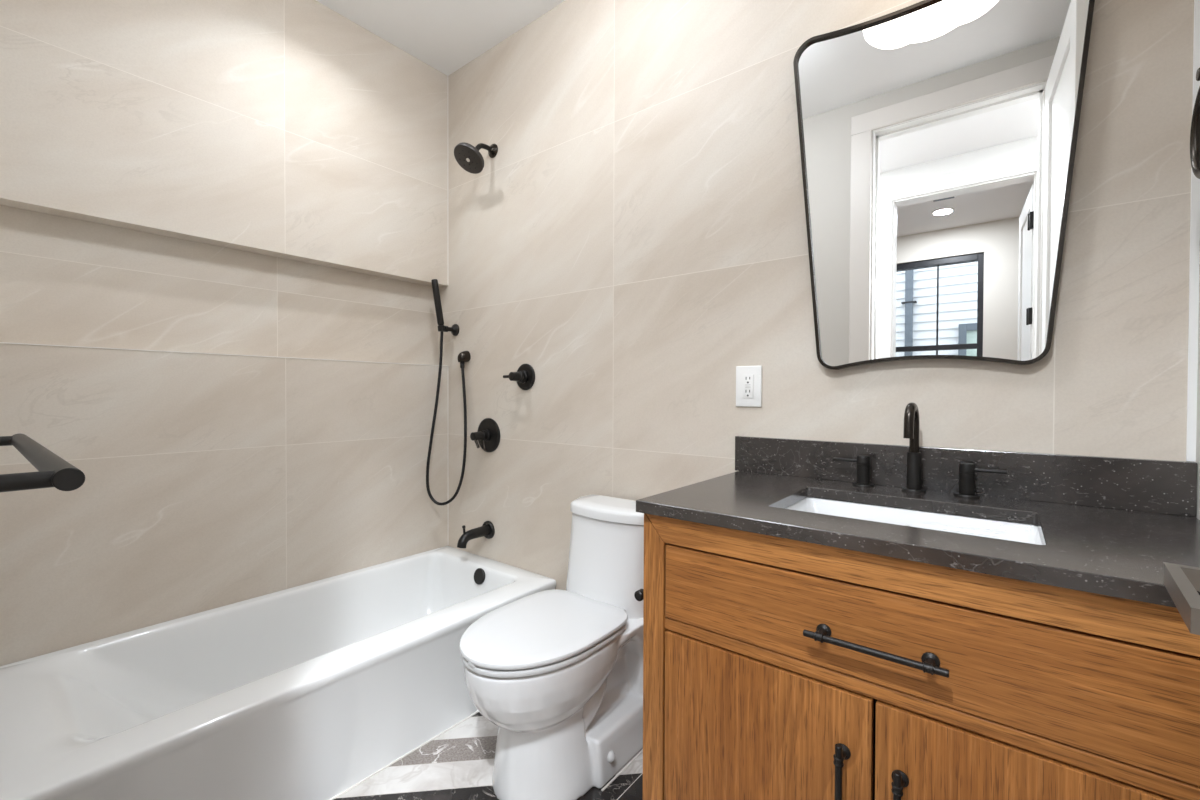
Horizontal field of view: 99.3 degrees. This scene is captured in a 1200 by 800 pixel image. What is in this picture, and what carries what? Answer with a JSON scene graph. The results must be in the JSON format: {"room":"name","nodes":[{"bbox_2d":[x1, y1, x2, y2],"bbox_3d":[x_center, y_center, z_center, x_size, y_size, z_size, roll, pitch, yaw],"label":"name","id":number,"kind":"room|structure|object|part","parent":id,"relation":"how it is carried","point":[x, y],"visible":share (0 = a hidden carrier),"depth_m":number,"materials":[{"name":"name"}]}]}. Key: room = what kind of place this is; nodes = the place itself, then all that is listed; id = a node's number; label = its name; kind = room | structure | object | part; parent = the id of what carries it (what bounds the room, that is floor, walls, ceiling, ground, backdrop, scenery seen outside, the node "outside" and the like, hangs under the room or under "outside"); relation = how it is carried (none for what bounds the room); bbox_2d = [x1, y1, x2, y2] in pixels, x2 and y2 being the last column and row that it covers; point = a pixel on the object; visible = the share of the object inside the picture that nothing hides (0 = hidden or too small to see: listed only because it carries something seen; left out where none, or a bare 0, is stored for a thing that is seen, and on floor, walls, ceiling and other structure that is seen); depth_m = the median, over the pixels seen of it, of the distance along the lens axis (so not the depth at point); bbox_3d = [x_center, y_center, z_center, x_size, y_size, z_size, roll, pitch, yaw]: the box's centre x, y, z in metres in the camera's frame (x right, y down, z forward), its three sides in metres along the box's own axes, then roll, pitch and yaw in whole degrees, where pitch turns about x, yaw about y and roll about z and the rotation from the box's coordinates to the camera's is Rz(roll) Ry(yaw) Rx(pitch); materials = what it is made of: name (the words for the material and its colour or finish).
{"room":"bathroom","nodes":[
{"label":"bathroom","id":0,"kind":"room"},
{"bbox_2d":[0,0,447,665],"bbox_3d":[-1.349,-0.254,1.958,0.200,2.690,1.650,1,1,38],"label":"wall","id":1,"kind":"structure","parent":0,"point":[257,178],"depth_m":1.79,"materials":[{"name":"beige tile"}]},
{"bbox_2d":[0,342,444,365],"bbox_3d":[-1.236,-0.164,1.944,0.006,0.003,1.527,1,1,38],"label":"trim","id":2,"kind":"structure","parent":1,"relation":"attached to","point":[0,342],"depth_m":1.74,"materials":[{"name":"beige tile"}]},
{"bbox_2d":[316,0,564,75],"bbox_3d":[-0.293,-1.626,1.175,2.800,0.080,1.780,1,1,38],"label":"ceiling","id":3,"kind":"structure","parent":0,"point":[445,35],"depth_m":2.16,"materials":[{"name":"white paint"}]},
{"bbox_2d":[334,712,642,799],"bbox_3d":[-0.269,1.135,1.170,2.700,0.060,1.760,1,1,38],"label":"floor","id":4,"kind":"structure","parent":0,"point":[458,764],"depth_m":1.50,"materials":[{"name":"stone"}]},
{"bbox_2d":[0,546,555,799],"bbox_3d":[-0.944,0.916,1.725,0.745,0.358,1.525,1,1,38],"label":"bathtub","id":5,"kind":"object","parent":4,"relation":"on","point":[308,691],"visible":0.89,"depth_m":1.49,"materials":[{"name":"white ceramic"}]},
{"bbox_2d":[329,711,478,799],"bbox_3d":[-0.660,1.097,1.500,0.005,0.004,1.524,1,1,38],"label":"trim","id":6,"kind":"structure","parent":5,"relation":"attached to","point":[476,712],"depth_m":1.56,"materials":[{"name":"white"}]},
{"bbox_2d":[459,494,643,799],"bbox_3d":[-0.114,0.731,1.568,0.384,0.738,0.694,1,1,38],"label":"toilet","id":7,"kind":"object","parent":4,"relation":"on","point":[559,673],"visible":0.91,"depth_m":1.45,"materials":[{"name":"white ceramic"}]},
{"bbox_3d":[-0.176,0.661,1.489,0.374,0.018,0.494,1,1,38],"label":"seat lid","id":8,"kind":"part","parent":7,"relation":"part of","materials":[{"name":"white plastic"}]},
{"bbox_3d":[-0.175,0.683,1.490,0.368,0.016,0.487,1,1,38],"label":"seat","id":9,"kind":"part","parent":7,"relation":"part of","materials":[{"name":"white plastic"}]},
{"bbox_3d":[-0.111,0.896,1.574,0.370,0.408,0.684,1,1,38],"label":"bowl","id":10,"kind":"part","parent":7,"relation":"part of","materials":[{"name":"white ceramic"}]},
{"bbox_3d":[0.033,0.550,1.750,0.384,0.297,0.224,1,1,38],"label":"tank","id":11,"kind":"part","parent":7,"relation":"part of","materials":[{"name":"white ceramic"}]},
{"bbox_3d":[0.049,0.380,1.766,0.368,0.040,0.176,1,1,38],"label":"tank lid","id":12,"kind":"part","parent":7,"relation":"part of","materials":[{"name":"white ceramic"}]},
{"bbox_2d":[643,513,1199,799],"bbox_3d":[0.622,0.680,1.066,0.925,0.857,0.601,1,1,38],"label":"vanity cabinet","id":13,"kind":"object","parent":4,"relation":"on","point":[775,668],"visible":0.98,"depth_m":0.84,"materials":[{"name":"brown wood"}]},
{"bbox_2d":[634,589,643,600],"bbox_3d":[0.174,0.497,1.327,0.104,0.048,0.174,1,1,38],"label":"paper holder","id":14,"kind":"object","parent":13,"relation":"attached to","point":[639,594],"visible":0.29,"depth_m":1.29,"materials":[{"name":"black metal"}]},
{"bbox_3d":[0.306,0.743,0.996,0.404,0.472,0.021,1,1,38],"label":"door","id":15,"kind":"part","parent":13,"relation":"part of","materials":[{"name":"brown wood"}]},
{"bbox_3d":[0.389,0.410,0.894,0.025,0.025,0.030,1,1,38],"label":"post","id":16,"kind":"part","parent":13,"relation":"part of","materials":[{"name":"black metal"}]},
{"bbox_3d":[0.404,0.691,0.866,0.011,0.210,0.011,0,1,-7],"label":"handle","id":17,"kind":"part","parent":13,"relation":"part of","materials":[{"name":"black metal"}]},
{"bbox_3d":[0.414,0.612,0.876,0.025,0.025,0.030,1,1,38],"label":"post","id":18,"kind":"part","parent":13,"relation":"part of","materials":[{"name":"black metal"}]},
{"bbox_3d":[0.442,0.411,0.833,0.212,0.012,0.012,1,1,38],"label":"handle","id":19,"kind":"part","parent":13,"relation":"part of","materials":[{"name":"black metal"}]},
{"bbox_3d":[0.472,0.698,0.812,0.011,0.210,0.011,0,1,-7],"label":"handle","id":20,"kind":"part","parent":13,"relation":"part of","materials":[{"name":"black metal"}]},
{"bbox_3d":[0.482,0.618,0.822,0.025,0.025,0.030,1,1,38],"label":"post","id":21,"kind":"part","parent":13,"relation":"part of","materials":[{"name":"black metal"}]},
{"bbox_2d":[636,471,1199,607],"bbox_3d":[0.627,0.239,1.073,0.937,0.026,0.582,1,1,38],"label":"countertop","id":22,"kind":"structure","parent":13,"relation":"on","point":[1118,553],"depth_m":0.91,"materials":[{"name":"stone"}]},
{"bbox_2d":[785,497,1041,544],"bbox_3d":[0.619,0.318,1.057,0.483,0.130,0.326,1,1,38],"label":"sink","id":23,"kind":"object","parent":22,"relation":"in","point":[1004,530],"visible":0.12,"depth_m":1.15,"materials":[{"name":"white ceramic"}]},
{"bbox_2d":[833,403,1007,498],"bbox_3d":[0.754,0.115,1.236,0.367,0.218,0.103,1,1,38],"label":"faucet","id":24,"kind":"object","parent":22,"relation":"on","point":[967,471],"visible":1,"depth_m":1.24,"materials":[{"name":"black metal"}]},
{"bbox_3d":[0.652,0.159,1.351,0.064,0.007,0.013,1,1,38],"label":"lever","id":25,"kind":"part","parent":24,"relation":"part of","materials":[{"name":"black metal"}]},
{"bbox_3d":[0.684,0.181,1.325,0.031,0.073,0.031,1,1,38],"label":"handle","id":26,"kind":"part","parent":24,"relation":"part of","materials":[{"name":"black metal"}]},
{"bbox_3d":[0.856,0.184,1.189,0.031,0.073,0.031,1,1,38],"label":"handle","id":27,"kind":"part","parent":24,"relation":"part of","materials":[{"name":"black metal"}]},
{"bbox_3d":[0.889,0.162,1.163,0.064,0.007,0.013,1,1,38],"label":"lever","id":28,"kind":"part","parent":24,"relation":"part of","materials":[{"name":"black metal"}]},
{"bbox_3d":[0.467,0.284,0.864,0.923,0.061,0.022,1,1,38],"label":"rail","id":29,"kind":"part","parent":13,"relation":"part of","materials":[{"name":"brown wood"}]},
{"bbox_3d":[0.514,0.412,0.795,0.025,0.025,0.030,1,1,38],"label":"post","id":30,"kind":"part","parent":13,"relation":"part of","materials":[{"name":"black metal"}]},
{"bbox_3d":[0.467,0.492,0.868,0.821,0.026,0.019,1,1,38],"label":"rail","id":31,"kind":"part","parent":13,"relation":"part of","materials":[{"name":"brown wood"}]},
{"bbox_3d":[0.625,0.747,0.742,0.401,0.472,0.021,1,1,38],"label":"door","id":32,"kind":"part","parent":13,"relation":"part of","materials":[{"name":"brown wood"}]},
{"bbox_2d":[439,0,1193,589],"bbox_3d":[0.219,-0.247,1.842,2.800,2.690,0.120,1,1,38],"label":"wall","id":33,"kind":"structure","parent":0,"point":[634,235],"depth_m":1.67,"materials":[{"name":"beige tile"}]},
{"bbox_2d":[426,279,466,505],"bbox_3d":[-0.718,-0.039,2.410,0.190,1.066,0.082,0,1,8],"label":"shower","id":34,"kind":"object","parent":33,"relation":"attached to","point":[437,300],"visible":1,"depth_m":2.41,"materials":[{"name":"black metal"}]},
{"bbox_2d":[447,76,447,222],"bbox_3d":[-0.754,-1.087,2.529,0.003,1.035,0.003,1,1,38],"label":"trim","id":35,"kind":"structure","parent":33,"relation":"attached to","point":[447,76],"depth_m":2.53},
{"bbox_2d":[438,324,458,335],"bbox_3d":[-0.737,-0.343,2.462,0.058,0.058,0.098,1,1,38],"label":"holder","id":36,"kind":"object","parent":33,"relation":"attached to","point":[454,329],"visible":1,"depth_m":2.48,"materials":[{"name":"black metal"}]},
{"bbox_2d":[458,351,470,363],"bbox_3d":[-0.652,-0.203,2.427,0.053,0.066,0.050,1,1,38],"label":"outlet","id":37,"kind":"object","parent":33,"relation":"attached to","point":[464,356],"visible":1,"depth_m":2.41,"materials":[{"name":"black metal"}]},
{"bbox_2d":[454,142,497,173],"bbox_3d":[-0.544,-1.081,2.240,0.140,0.160,0.195,1,1,38],"label":"shower","id":38,"kind":"object","parent":33,"relation":"attached to","point":[468,156],"visible":1,"depth_m":2.21,"materials":[{"name":"black metal"}]},
{"bbox_3d":[-0.526,-1.100,2.262,0.021,0.085,0.123,1,1,38],"label":"arm","id":39,"kind":"part","parent":38,"relation":"part of","materials":[{"name":"black metal"}]},
{"bbox_2d":[457,521,494,547],"bbox_3d":[-0.566,0.602,2.288,0.082,0.099,0.172,1,1,38],"label":"tub spout","id":40,"kind":"object","parent":33,"relation":"attached to","point":[487,529],"visible":1,"depth_m":2.28,"materials":[{"name":"black metal"}]},
{"bbox_2d":[470,418,499,451],"bbox_3d":[-0.541,0.163,2.313,0.158,0.158,0.094,1,1,38],"label":"shower valve","id":41,"kind":"object","parent":33,"relation":"attached to","point":[487,434],"visible":1,"depth_m":2.32,"materials":[{"name":"black metal"}]},
{"bbox_3d":[-0.523,0.205,2.302,0.012,0.049,0.029,0,1,-39],"label":"temperature lever","id":42,"kind":"part","parent":41,"relation":"part of","materials":[{"name":"black metal"}]},
{"bbox_2d":[503,364,534,389],"bbox_3d":[-0.345,-0.099,2.162,0.115,0.114,0.084,1,1,38],"label":"shower valve","id":43,"kind":"object","parent":33,"relation":"attached to","point":[524,376],"visible":1,"depth_m":2.16,"materials":[{"name":"black metal"}]},
{"bbox_2d":[601,749,642,790],"bbox_3d":[0.115,1.099,1.574,0.005,0.003,0.350,1,1,38],"label":"trim","id":44,"kind":"structure","parent":33,"relation":"attached to","point":[641,751],"depth_m":1.51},
{"bbox_2d":[736,366,761,406],"bbox_3d":[0.457,-0.042,1.572,0.082,0.126,0.009,1,1,38],"label":"electrical outlet","id":45,"kind":"object","parent":33,"relation":"attached to","point":[748,378],"visible":1,"depth_m":1.57,"materials":[{"name":"white plastic"}]},
{"bbox_2d":[743,375,752,397],"bbox_3d":[0.456,-0.042,1.571,0.033,0.072,0.004,1,1,38],"label":"receptacle","id":46,"kind":"object","parent":45,"relation":"attached to","point":[747,379],"depth_m":1.57,"materials":[{"name":"white plastic"}]},
{"bbox_2d":[793,0,1094,369],"bbox_3d":[0.807,-0.547,1.276,0.632,0.929,0.026,1,1,38],"label":"wall mirror","id":47,"kind":"object","parent":33,"relation":"attached to","point":[938,138],"visible":1,"depth_m":1.25,"materials":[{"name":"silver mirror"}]},
{"bbox_2d":[735,436,1196,516],"bbox_3d":[0.797,0.171,1.296,0.950,0.106,0.020,1,1,38],"label":"backsplash","id":48,"kind":"structure","parent":33,"relation":"attached to","point":[1142,485],"depth_m":1.17,"materials":[{"name":"stone"}]},
{"bbox_2d":[1186,0,1199,461],"bbox_3d":[1.173,-0.729,0.999,0.012,1.700,0.004,1,1,38],"label":"trim","id":49,"kind":"structure","parent":33,"relation":"attached to","point":[1195,182],"depth_m":1.00,"materials":[{"name":"white wood"}]},
{"bbox_2d":[1195,255,1199,519],"bbox_3d":[0.714,-0.227,0.318,0.128,2.690,1.650,1,1,38],"label":"wall","id":50,"kind":"structure","parent":0,"point":[1198,367],"depth_m":0.99,"materials":[{"name":"white paint"}]},
{"bbox_2d":[1190,68,1199,178],"bbox_3d":[0.993,-0.457,0.813,0.056,0.194,0.169,1,1,38],"label":"towel ring","id":51,"kind":"object","parent":50,"relation":"attached to","point":[1195,124],"visible":1,"depth_m":0.87,"materials":[{"name":"black metal"}]},
{"bbox_3d":[0.992,-0.529,0.813,0.052,0.020,0.020,1,1,38],"label":"post","id":52,"kind":"part","parent":51,"relation":"part of","materials":[{"name":"black metal"}]},
{"bbox_3d":[-0.779,-0.234,0.528,2.472,2.690,0.120,1,1,38],"label":"wall","id":53,"kind":"structure","parent":0,"visible":0},
{"bbox_2d":[0,433,84,491],"bbox_3d":[-0.875,0.082,0.745,0.734,0.048,0.096,1,1,38],"label":"towel bar","id":54,"kind":"object","parent":53,"relation":"attached to","point":[53,471],"visible":1,"depth_m":0.55,"materials":[{"name":"black metal"}]},
{"bbox_3d":[-1.147,0.078,0.955,0.018,0.018,0.079,1,1,38],"label":"post","id":55,"kind":"part","parent":54,"relation":"part of","materials":[{"name":"black metal"}]},
{"bbox_3d":[-0.610,0.085,0.528,0.018,0.018,0.079,1,1,38],"label":"post","id":56,"kind":"part","parent":54,"relation":"part of","materials":[{"name":"black metal"}]},
{"bbox_2d":[1163,562,1199,634],"bbox_3d":[0.333,-0.123,0.198,0.092,2.467,0.700,1,1,42],"label":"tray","id":57,"kind":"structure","parent":53,"relation":"in","point":[1182,582],"depth_m":0.39,"materials":[{"name":"wood"}]}
]}

